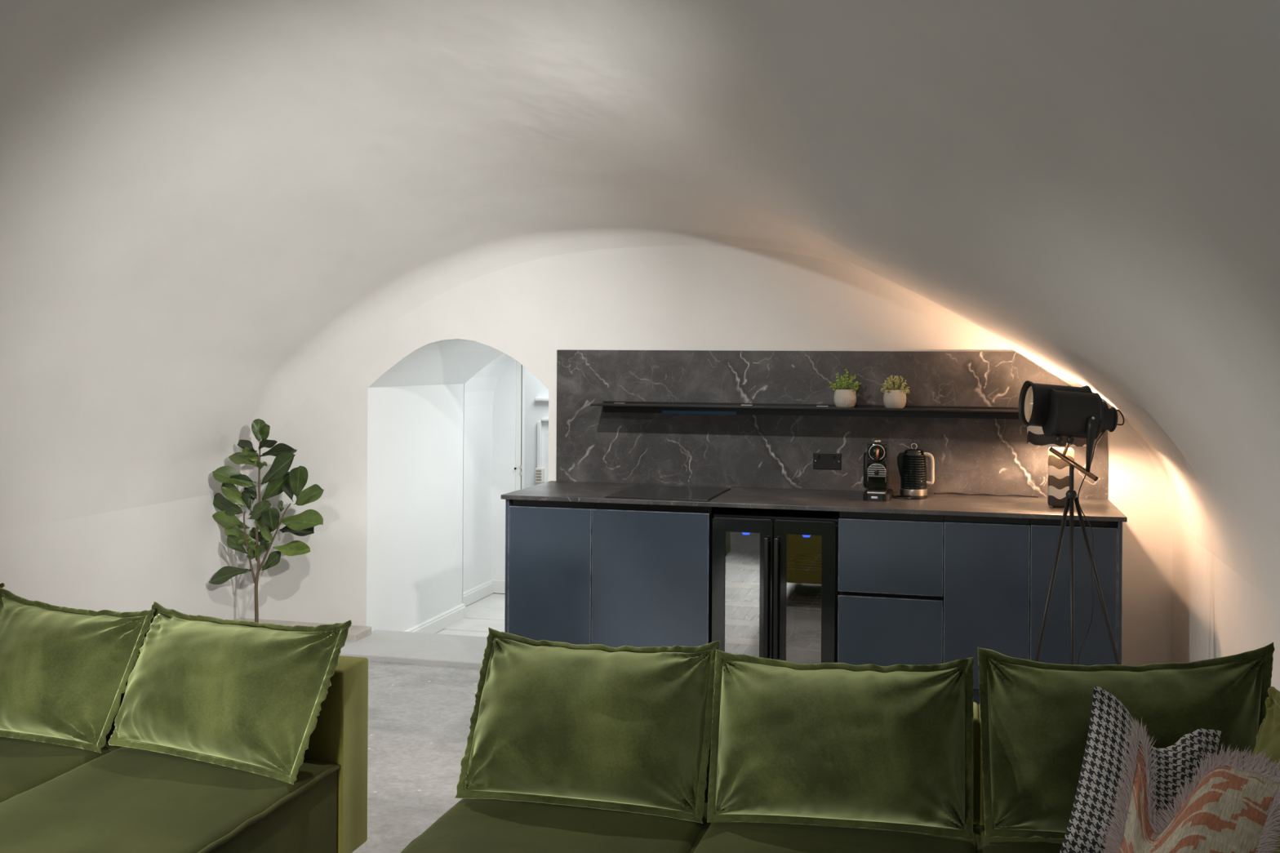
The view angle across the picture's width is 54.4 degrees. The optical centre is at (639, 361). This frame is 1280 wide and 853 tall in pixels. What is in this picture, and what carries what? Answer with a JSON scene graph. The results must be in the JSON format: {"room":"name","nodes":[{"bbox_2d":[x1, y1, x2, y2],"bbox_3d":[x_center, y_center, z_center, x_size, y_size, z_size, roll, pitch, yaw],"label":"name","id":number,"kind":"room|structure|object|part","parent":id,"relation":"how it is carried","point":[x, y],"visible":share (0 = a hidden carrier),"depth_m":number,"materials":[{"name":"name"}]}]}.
{"room":"living room","nodes":[
{"label":"living room","id":0,"kind":"room"},
{"bbox_2d":[0,488,240,620],"bbox_3d":[-3.442,1.176,3.556,0.100,0.840,8.000,0,0,15],"label":"wall","id":1,"kind":"structure","parent":0,"point":[167,554],"depth_m":6.43,"materials":[{"name":"white paint"}]},
{"bbox_2d":[352,660,480,852],"bbox_3d":[-0.915,1.662,2.842,5.757,0.100,8.100,0,0,15],"label":"floor","id":2,"kind":"structure","parent":0,"point":[420,715],"depth_m":5.21,"materials":[{"name":"concrete"}]},
{"bbox_2d":[0,647,368,852],"bbox_3d":[-1.987,1.246,3.412,2.080,0.718,1.272,0,0,15],"label":"sofa","id":3,"kind":"object","parent":2,"relation":"on","point":[55,798],"visible":0.65,"depth_m":3.35,"materials":[{"name":"green fabric"}]},
{"bbox_2d":[0,582,4,588],"bbox_3d":[-2.430,0.914,3.911,0.815,0.437,0.262,0,0,15],"label":"cushion","id":4,"kind":"object","parent":3,"relation":"on","point":[2,585],"visible":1,"depth_m":3.92,"materials":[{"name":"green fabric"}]},
{"bbox_2d":[0,736,122,803],"bbox_3d":[-2.010,1.286,3.329,0.684,0.328,1.085,0,0,15],"label":"seat cushion","id":5,"kind":"object","parent":3,"relation":"on","point":[25,765],"depth_m":3.53,"materials":[{"name":"green fabric"}]},
{"bbox_2d":[0,587,155,753],"bbox_3d":[-1.834,0.925,3.733,0.718,0.429,0.269,0,0,15],"label":"cushion","id":6,"kind":"object","parent":3,"relation":"on","point":[65,672],"visible":1,"depth_m":3.64,"materials":[{"name":"green fabric"}]},
{"bbox_3d":[-1.848,1.167,3.945,0.686,0.558,0.170,0,0,15],"label":"panel","id":7,"kind":"part","parent":3,"relation":"part of","materials":[{"name":"green fabric"}]},
{"bbox_2d":[0,746,337,852],"bbox_3d":[-1.343,1.290,3.154,0.684,0.328,1.085,0,0,15],"label":"seat cushion","id":8,"kind":"object","parent":3,"relation":"on","point":[117,799],"depth_m":3.24,"materials":[{"name":"green fabric"}]},
{"bbox_2d":[107,601,351,784],"bbox_3d":[-1.208,0.936,3.544,0.710,0.414,0.289,0,0,19],"label":"cushion","id":9,"kind":"object","parent":3,"relation":"on","point":[245,695],"visible":1,"depth_m":3.46,"materials":[{"name":"green fabric"}]},
{"bbox_3d":[-1.177,1.172,3.769,0.694,0.558,0.170,0,0,15],"label":"panel","id":10,"kind":"part","parent":3,"relation":"part of","materials":[{"name":"green fabric"}]},
{"bbox_2d":[208,418,324,622],"bbox_3d":[-2.100,0.967,7.003,0.768,1.275,0.227,0,0,15],"label":"potted plant","id":11,"kind":"object","parent":2,"relation":"on","point":[279,480],"visible":0.97,"depth_m":7.02,"materials":[{"name":"green plant"}]},
{"bbox_2d":[504,499,595,644],"bbox_3d":[-0.362,1.151,6.485,0.448,0.929,0.734,0,0,15],"label":"base cabinet","id":12,"kind":"object","parent":2,"relation":"on","point":[548,544],"visible":0.39,"depth_m":6.13,"materials":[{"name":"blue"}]},
{"bbox_3d":[-0.570,1.150,6.539,0.018,0.929,0.734,0,0,15],"label":"panel","id":13,"kind":"part","parent":12,"relation":"part of","materials":[{"name":"blue laminate"}]},
{"bbox_2d":[500,480,1127,522],"bbox_3d":[0.816,0.684,6.176,2.913,0.021,0.773,0,0,15],"label":"countertop","id":14,"kind":"structure","parent":12,"relation":"on","point":[836,500],"depth_m":5.99,"materials":[{"name":"stone"}]},
{"bbox_2d":[604,484,730,501],"bbox_3d":[0.151,0.665,6.294,0.515,0.008,0.593,0,0,15],"label":"induction hob","id":15,"kind":"object","parent":14,"relation":"in","point":[637,491],"visible":1,"depth_m":6.23,"materials":[{"name":"black glass"}]},
{"bbox_2d":[862,440,893,501],"bbox_3d":[1.169,0.531,6.135,0.141,0.289,0.278,0,0,15],"label":"coffee machine","id":16,"kind":"object","parent":14,"relation":"on","point":[876,460],"visible":1,"depth_m":6.05,"materials":[{"name":"black plastic"}]},
{"bbox_3d":[1.156,0.541,6.188,0.089,0.180,0.089,0,0,15],"label":"water tank","id":17,"kind":"part","parent":16,"relation":"part of","materials":[{"name":"black plastic"}]},
{"bbox_2d":[866,463,885,481],"bbox_3d":[1.150,0.541,6.045,0.090,0.090,0.004,0,0,15],"label":"grille","id":18,"kind":"object","parent":16,"relation":"attached to","point":[873,470],"depth_m":6.04,"materials":[{"name":"silver metal"}]},
{"bbox_2d":[866,490,886,493],"bbox_3d":[1.157,0.637,6.073,0.088,0.008,0.122,0,0,15],"label":"drip tray","id":19,"kind":"object","parent":16,"relation":"on","point":[868,491],"depth_m":6.03,"materials":[{"name":"silver metal"}]},
{"bbox_3d":[1.149,0.541,6.040,0.024,0.024,0.006,0,0,15],"label":"capsule spout","id":20,"kind":"part","parent":16,"relation":"part of","materials":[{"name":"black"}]},
{"bbox_3d":[1.150,0.448,6.031,0.015,0.058,0.029,0,0,15],"label":"lever","id":21,"kind":"part","parent":16,"relation":"part of","materials":[{"name":"orange metal"}]},
{"bbox_2d":[894,443,934,499],"bbox_3d":[1.344,0.541,6.154,0.181,0.271,0.136,0,0,-17],"label":"electric kettle","id":22,"kind":"object","parent":14,"relation":"on","point":[912,464],"visible":1,"depth_m":6.11,"materials":[{"name":"black metal"}]},
{"bbox_3d":[1.293,0.536,6.173,0.037,0.171,0.040,0,0,15],"label":"spout","id":23,"kind":"part","parent":22,"relation":"part of","materials":[{"name":"black"}]},
{"bbox_3d":[1.289,0.671,6.135,0.064,0.007,0.105,0,0,-10],"label":"power cord","id":24,"kind":"part","parent":22,"relation":"part of","materials":[{"name":"black plastic"}]},
{"bbox_3d":[1.355,0.441,6.157,0.092,0.014,0.092,0,0,15],"label":"lid","id":25,"kind":"part","parent":22,"relation":"part of","materials":[{"name":"black metal"}]},
{"bbox_3d":[1.422,0.529,6.128,0.055,0.159,0.020,0,0,19],"label":"handle","id":26,"kind":"part","parent":22,"relation":"part of","materials":[{"name":"beige plastic"}]},
{"bbox_2d":[933,492,1038,497],"bbox_3d":[1.746,0.674,6.289,0.507,0.009,0.042,0,0,15],"label":"power cable","id":27,"kind":"object","parent":14,"relation":"on","point":[934,492],"visible":1,"depth_m":6.30,"materials":[{"name":"black plastic"}]},
{"bbox_2d":[1026,426,1095,507],"bbox_3d":[1.966,0.471,5.811,0.304,0.420,0.304,0,0,15],"label":"table lamp","id":28,"kind":"object","parent":14,"relation":"on","point":[1058,468],"visible":0.48,"depth_m":5.77,"materials":[{"name":"ceramic"}]},
{"bbox_3d":[1.966,0.325,5.811,0.304,0.128,0.304,0,0,15],"label":"lamp shade","id":29,"kind":"part","parent":28,"relation":"part of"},
{"bbox_2d":[591,502,724,648],"bbox_3d":[0.136,1.157,6.349,0.585,0.925,0.724,0,0,15],"label":"base cabinet","id":30,"kind":"object","parent":2,"relation":"on","point":[651,564],"visible":0.48,"depth_m":6.00,"materials":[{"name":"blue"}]},
{"bbox_2d":[400,702,1063,852],"bbox_3d":[0.508,1.262,2.748,2.198,0.718,1.292,0,0,15],"label":"sofa","id":31,"kind":"object","parent":2,"relation":"on","point":[477,825],"visible":0.31,"depth_m":3.01,"materials":[{"name":"green fabric"}]},
{"bbox_2d":[400,798,708,852],"bbox_3d":[-0.250,1.298,2.857,0.660,0.328,1.105,0,0,15],"label":"seat cushion","id":32,"kind":"object","parent":31,"relation":"on","point":[477,825],"depth_m":3.03,"materials":[{"name":"green fabric"}]},
{"bbox_2d":[454,626,719,823],"bbox_3d":[-0.142,0.942,3.234,0.659,0.418,0.297,0,0,15],"label":"cushion","id":33,"kind":"object","parent":31,"relation":"on","point":[624,728],"visible":1,"depth_m":3.15,"materials":[{"name":"green fabric"}]},
{"bbox_3d":[-0.086,1.179,3.484,0.665,0.558,0.170,0,0,15],"label":"panel","id":34,"kind":"part","parent":31,"relation":"part of","materials":[{"name":"green fabric"}]},
{"bbox_2d":[693,822,977,852],"bbox_3d":[0.392,1.302,2.689,0.656,0.326,1.105,0,0,15],"label":"seat cushion","id":35,"kind":"object","parent":31,"relation":"on","point":[726,837],"depth_m":2.98,"materials":[{"name":"green fabric"}]},
{"bbox_2d":[706,648,973,839],"bbox_3d":[0.482,0.942,3.046,0.652,0.425,0.271,0,0,15],"label":"cushion","id":36,"kind":"object","parent":31,"relation":"on","point":[870,746],"visible":1,"depth_m":3.00,"materials":[{"name":"green fabric"}]},
{"bbox_3d":[0.557,1.183,3.316,0.661,0.558,0.170,0,0,15],"label":"panel","id":37,"kind":"part","parent":31,"relation":"part of","materials":[{"name":"green fabric"}]},
{"bbox_3d":[1.211,1.187,3.144,0.689,0.558,0.170,0,0,15],"label":"panel","id":38,"kind":"part","parent":31,"relation":"part of","materials":[{"name":"green fabric"}]},
{"bbox_2d":[980,825,1063,852],"bbox_3d":[1.046,1.306,2.518,0.684,0.328,1.105,0,0,15],"label":"seat cushion","id":39,"kind":"object","parent":31,"relation":"on","point":[997,844],"depth_m":2.97,"materials":[{"name":"green fabric"}]},
{"bbox_2d":[977,642,1275,839],"bbox_3d":[1.137,0.904,2.914,0.672,0.494,0.198,0,0,15],"label":"cushion","id":40,"kind":"object","parent":31,"relation":"on","point":[1035,717],"visible":0.68,"depth_m":2.92,"materials":[{"name":"green fabric"}]},
{"bbox_2d":[1059,686,1221,852],"bbox_3d":[1.062,0.924,2.635,0.341,0.426,0.179,0,0,15],"label":"throw pillow","id":41,"kind":"object","parent":31,"relation":"on","point":[1100,769],"visible":0.62,"depth_m":2.64,"materials":[{"name":"fabric"}]},
{"bbox_2d":[1099,716,1279,852],"bbox_3d":[1.028,0.927,2.326,0.383,0.447,0.256,0,0,34],"label":"throw pillow","id":42,"kind":"object","parent":31,"relation":"on","point":[1233,806],"visible":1,"depth_m":2.33,"materials":[{"name":"fabric"}]},
{"bbox_2d":[1251,686,1279,852],"bbox_3d":[1.254,0.926,2.400,0.170,0.431,0.678,0,0,9],"label":"sofa armrest","id":43,"kind":"object","parent":31,"relation":"on","point":[1268,737],"visible":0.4,"depth_m":2.62,"materials":[{"name":"green fabric"}]},
{"bbox_2d":[711,507,839,663],"bbox_3d":[0.710,1.180,6.177,0.592,0.885,0.766,0,0,15],"label":"cooler","id":44,"kind":"object","parent":2,"relation":"on","point":[775,593],"visible":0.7,"depth_m":5.92,"materials":[{"name":"grey glass"}]},
{"bbox_3d":[0.485,1.120,5.899,0.290,0.743,0.030,0,0,15],"label":"door","id":45,"kind":"part","parent":44,"relation":"part of","materials":[{"name":"black glass"}]},
{"bbox_3d":[0.487,0.746,5.899,0.270,0.004,0.027,0,0,15],"label":"hinge trim","id":46,"kind":"part","parent":44,"relation":"part of","materials":[{"name":"black metal"}]},
{"bbox_3d":[0.592,1.115,5.834,0.020,0.575,0.042,0,0,15],"label":"handle","id":47,"kind":"part","parent":44,"relation":"part of","materials":[{"name":"black metal"}]},
{"bbox_3d":[0.637,1.115,5.822,0.020,0.575,0.042,0,0,15],"label":"handle","id":48,"kind":"part","parent":44,"relation":"part of","materials":[{"name":"black metal"}]},
{"bbox_2d":[786,591,821,613],"bbox_3d":[0.860,1.195,6.167,0.250,0.008,0.530,0,0,15],"label":"wire shelf","id":49,"kind":"object","parent":44,"relation":"attached to","point":[790,595],"depth_m":6.22,"materials":[{"name":"silver metal"}]},
{"bbox_2d":[786,553,822,571],"bbox_3d":[0.861,0.995,6.167,0.250,0.008,0.530,0,0,15],"label":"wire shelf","id":50,"kind":"object","parent":44,"relation":"attached to","point":[790,557],"depth_m":6.22,"materials":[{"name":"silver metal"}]},
{"bbox_3d":[0.769,1.122,5.825,0.288,0.743,0.030,0,0,15],"label":"door","id":51,"kind":"part","parent":44,"relation":"part of","materials":[{"name":"black glass"}]},
{"bbox_3d":[0.771,0.748,5.824,0.268,0.004,0.027,0,0,15],"label":"hinge trim","id":52,"kind":"part","parent":44,"relation":"part of","materials":[{"name":"black metal"}]},
{"bbox_2d":[837,511,944,666],"bbox_3d":[1.238,1.164,6.061,0.476,0.925,0.724,0,0,15],"label":"base cabinet","id":53,"kind":"object","parent":2,"relation":"on","point":[891,608],"visible":0.69,"depth_m":5.71,"materials":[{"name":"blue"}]},
{"bbox_3d":[1.148,1.282,5.721,0.472,0.388,0.021,0,0,15],"label":"drawer","id":54,"kind":"part","parent":53,"relation":"part of","materials":[{"name":"blue laminate"}]},
{"bbox_3d":[1.150,0.900,5.721,0.472,0.337,0.021,0,0,15],"label":"drawer","id":55,"kind":"part","parent":53,"relation":"part of","materials":[{"name":"blue laminate"}]},
{"bbox_2d":[943,515,1030,706],"bbox_3d":[1.650,1.166,5.953,0.376,0.925,0.724,0,0,15],"label":"base cabinet","id":56,"kind":"object","parent":2,"relation":"on","point":[987,559],"visible":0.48,"depth_m":5.61,"materials":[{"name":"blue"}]},
{"bbox_2d":[1017,380,1124,665],"bbox_3d":[1.707,0.859,4.934,0.468,1.560,0.390,0,0,-28],"label":"lamp","id":57,"kind":"object","parent":2,"relation":"on","point":[1070,412],"visible":0.89,"depth_m":4.87,"materials":[{"name":"black metal"}]},
{"bbox_3d":[1.579,1.079,4.897,0.225,1.091,0.016,0,0,-1],"label":"leg","id":58,"kind":"part","parent":57,"relation":"part of","materials":[{"name":"black metal"}]},
{"bbox_3d":[1.640,0.308,4.870,0.028,0.022,0.028,0,0,15],"label":"vent knob","id":59,"kind":"part","parent":57,"relation":"part of","materials":[{"name":"black metal"}]},
{"bbox_3d":[1.712,0.296,4.967,0.024,0.163,0.109,0,0,45],"label":"yoke arm","id":60,"kind":"part","parent":57,"relation":"part of","materials":[{"name":"brown wood"}]},
{"bbox_3d":[1.684,0.311,4.870,0.028,0.022,0.028,0,0,15],"label":"vent knob","id":61,"kind":"part","parent":57,"relation":"part of","materials":[{"name":"black metal"}]},
{"bbox_3d":[1.663,1.080,4.788,0.015,1.091,0.224,0,0,16],"label":"leg","id":62,"kind":"part","parent":57,"relation":"part of","materials":[{"name":"black metal"}]},
{"bbox_3d":[1.746,0.325,4.820,0.033,0.213,0.074,0,0,15],"label":"yoke arm","id":63,"kind":"part","parent":57,"relation":"part of","materials":[{"name":"black metal"}]},
{"bbox_3d":[1.768,0.955,4.834,0.156,1.370,0.081,0,0,-7],"label":"power cord","id":64,"kind":"part","parent":57,"relation":"part of","materials":[{"name":"black plastic"}]},
{"bbox_3d":[1.850,1.081,4.886,0.296,1.092,0.016,0,0,5],"label":"leg","id":65,"kind":"part","parent":57,"relation":"part of","materials":[{"name":"black metal"}]},
{"bbox_3d":[1.880,0.221,4.883,0.039,0.062,0.007,0,0,18],"label":"handle","id":66,"kind":"part","parent":57,"relation":"part of","materials":[{"name":"black metal"}]},
{"bbox_2d":[1029,518,1122,666],"bbox_3d":[2.020,1.167,5.861,0.386,0.929,0.734,0,0,15],"label":"base cabinet","id":67,"kind":"object","parent":2,"relation":"on","point":[1096,649],"visible":0.4,"depth_m":5.51,"materials":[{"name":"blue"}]},
{"bbox_3d":[2.197,1.168,5.814,0.018,0.929,0.734,0,0,15],"label":"panel","id":68,"kind":"part","parent":67,"relation":"part of","materials":[{"name":"blue laminate"}]},
{"bbox_2d":[366,338,503,631],"bbox_3d":[-0.864,0.823,7.758,1.105,1.899,1.426,0,0,15],"label":"wall","id":69,"kind":"structure","parent":0,"point":[415,428],"depth_m":7.80,"materials":[{"name":"paint"}]},
{"bbox_2d":[403,603,465,633],"bbox_3d":[-1.394,1.719,7.896,0.022,0.100,1.424,0,0,15],"label":"baseboard","id":70,"kind":"structure","parent":69,"relation":"attached to","point":[446,619],"depth_m":8.20,"materials":[{"name":"white paint"}]},
{"bbox_2d":[435,593,505,637],"bbox_3d":[-0.727,1.828,9.202,4.700,0.112,4.300,0,0,15],"label":"floor","id":71,"kind":"structure","parent":0,"point":[487,611],"depth_m":8.54,"materials":[{"name":"grey tile"}]},
{"bbox_2d":[462,352,511,603],"bbox_3d":[-0.493,0.480,8.877,2.100,2.590,0.935,0,0,15],"label":"wall","id":72,"kind":"structure","parent":0,"point":[479,389],"depth_m":9.24,"materials":[{"name":"paint"}]},
{"bbox_2d":[462,580,493,606],"bbox_3d":[-1.244,1.720,9.074,0.022,0.100,0.930,0,0,15],"label":"baseboard","id":73,"kind":"structure","parent":72,"relation":"attached to","point":[479,592],"depth_m":9.21,"materials":[{"name":"white paint"}]},
{"bbox_2d":[491,357,515,580],"bbox_3d":[-1.158,0.526,9.585,0.455,2.490,0.100,0,0,15],"label":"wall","id":74,"kind":"structure","parent":0,"point":[504,405],"depth_m":9.51,"materials":[{"name":"paint"}]},
{"bbox_2d":[490,579,505,593],"bbox_3d":[-1.051,1.721,9.492,0.185,0.100,0.022,0,0,15],"label":"baseboard","id":75,"kind":"structure","parent":74,"relation":"attached to","point":[499,586],"depth_m":9.49,"materials":[{"name":"white paint"}]},
{"bbox_2d":[514,360,524,490],"bbox_3d":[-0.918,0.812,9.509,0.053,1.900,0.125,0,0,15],"label":"door","id":76,"kind":"structure","parent":74,"relation":"in","point":[520,369],"depth_m":9.48,"materials":[{"name":"white paint"}]},
{"bbox_2d":[524,367,548,488],"bbox_3d":[-0.160,0.382,11.330,4.700,2.790,0.100,0,0,15],"label":"wall","id":77,"kind":"structure","parent":0,"point":[535,411],"depth_m":11.49,"materials":[{"name":"paint"}]},
{"bbox_2d":[536,421,542,484],"bbox_3d":[-0.928,1.162,11.457,0.040,1.220,0.040,0,0,15],"label":"trim","id":78,"kind":"structure","parent":77,"relation":"attached to","point":[539,423],"depth_m":11.44,"materials":[{"name":"white paint"}]},
{"bbox_2d":[535,467,544,482],"bbox_3d":[-0.921,1.047,11.441,0.070,0.130,0.069,0,0,15],"label":"wall box","id":79,"kind":"object","parent":77,"relation":"attached to","point":[540,472],"visible":1,"depth_m":11.41,"materials":[{"name":"white plastic"}]},
{"bbox_2d":[534,397,548,401],"bbox_3d":[-0.741,0.351,11.399,0.460,0.035,0.060,0,0,15],"label":"trim","id":80,"kind":"structure","parent":77,"relation":"attached to","point":[544,399],"depth_m":11.41,"materials":[{"name":"white paint"}]},
{"bbox_2d":[541,417,548,421],"bbox_3d":[-0.712,0.539,11.397,0.400,0.030,0.050,0,0,15],"label":"trim","id":81,"kind":"structure","parent":77,"relation":"attached to","point":[542,419],"depth_m":11.41,"materials":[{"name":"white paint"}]},
{"bbox_2d":[0,0,1279,606],"bbox_3d":[-0.889,-0.370,2.890,5.157,2.286,8.000,0,0,15],"label":"ceiling","id":82,"kind":"structure","parent":0,"point":[208,208],"depth_m":4.93,"materials":[{"name":"white paint"}]},
{"bbox_2d":[240,245,1172,666],"bbox_3d":[0.120,0.334,6.762,5.357,2.890,0.004,0,0,15],"label":"wall","id":83,"kind":"structure","parent":0,"point":[655,297],"depth_m":6.82,"materials":[{"name":"white paint"}]},
{"bbox_2d":[235,617,371,641],"bbox_3d":[-1.991,1.568,7.205,0.863,0.075,0.205,0,0,15],"label":"trim","id":84,"kind":"structure","parent":83,"relation":"attached to","point":[356,633],"depth_m":7.19,"materials":[{"name":"stone"}]},
{"bbox_2d":[339,629,486,668],"bbox_3d":[-1.271,1.670,6.942,1.490,0.180,0.587,0,0,15],"label":"step","id":85,"kind":"structure","parent":83,"relation":"attached to","point":[384,646],"depth_m":6.83,"materials":[{"name":"white stone"}]},
{"bbox_2d":[590,400,1019,419],"bbox_3d":[0.914,0.257,6.410,2.370,0.062,0.250,0,0,15],"label":"wall shelf","id":86,"kind":"object","parent":83,"relation":"attached to","point":[664,407],"visible":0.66,"depth_m":6.49,"materials":[{"name":"black"}]},
{"bbox_3d":[0.914,0.240,6.410,2.370,0.008,0.250,0,0,15],"label":"shelf plate","id":87,"kind":"part","parent":86,"relation":"part of","materials":[{"name":"black metal"}]},
{"bbox_2d":[829,368,861,407],"bbox_3d":[1.052,0.135,6.371,0.163,0.204,0.115,0,0,15],"label":"potted succulent","id":88,"kind":"object","parent":86,"relation":"on","point":[843,397],"visible":1,"depth_m":6.34,"materials":[{"name":"ceramic"}]},
{"bbox_2d":[833,389,856,407],"bbox_3d":[1.050,0.191,6.372,0.115,0.092,0.115,0,0,15],"label":"pot","id":89,"kind":"object","parent":88,"relation":"on","point":[842,397],"depth_m":6.32,"materials":[{"name":"ceramic"}]},
{"bbox_2d":[880,375,910,408],"bbox_3d":[1.296,0.153,6.310,0.151,0.170,0.138,0,0,15],"label":"potted succulent","id":90,"kind":"object","parent":86,"relation":"on","point":[892,398],"visible":1,"depth_m":6.27,"materials":[{"name":"ceramic"}]},
{"bbox_2d":[883,389,906,408],"bbox_3d":[1.291,0.192,6.309,0.115,0.092,0.115,0,0,15],"label":"pot","id":91,"kind":"object","parent":90,"relation":"on","point":[892,398],"depth_m":6.26,"materials":[{"name":"ceramic"}]},
{"bbox_2d":[555,350,1107,498],"bbox_3d":[0.930,0.310,6.541,2.875,0.728,0.012,0,0,15],"label":"backsplash","id":92,"kind":"structure","parent":83,"relation":"attached to","point":[971,455],"depth_m":6.57,"materials":[{"name":"stone"}]},
{"bbox_2d":[813,452,841,469],"bbox_3d":[0.980,0.523,6.516,0.146,0.086,0.010,0,0,15],"label":"double socket","id":93,"kind":"object","parent":92,"relation":"attached to","point":[820,460],"visible":1,"depth_m":6.51,"materials":[{"name":"black plastic"}]},
{"bbox_2d":[1171,523,1279,691],"bbox_3d":[1.644,1.209,2.224,0.100,0.840,8.000,0,0,15],"label":"wall","id":94,"kind":"structure","parent":0,"point":[1216,612],"depth_m":5.10,"materials":[{"name":"white paint"}]}
]}

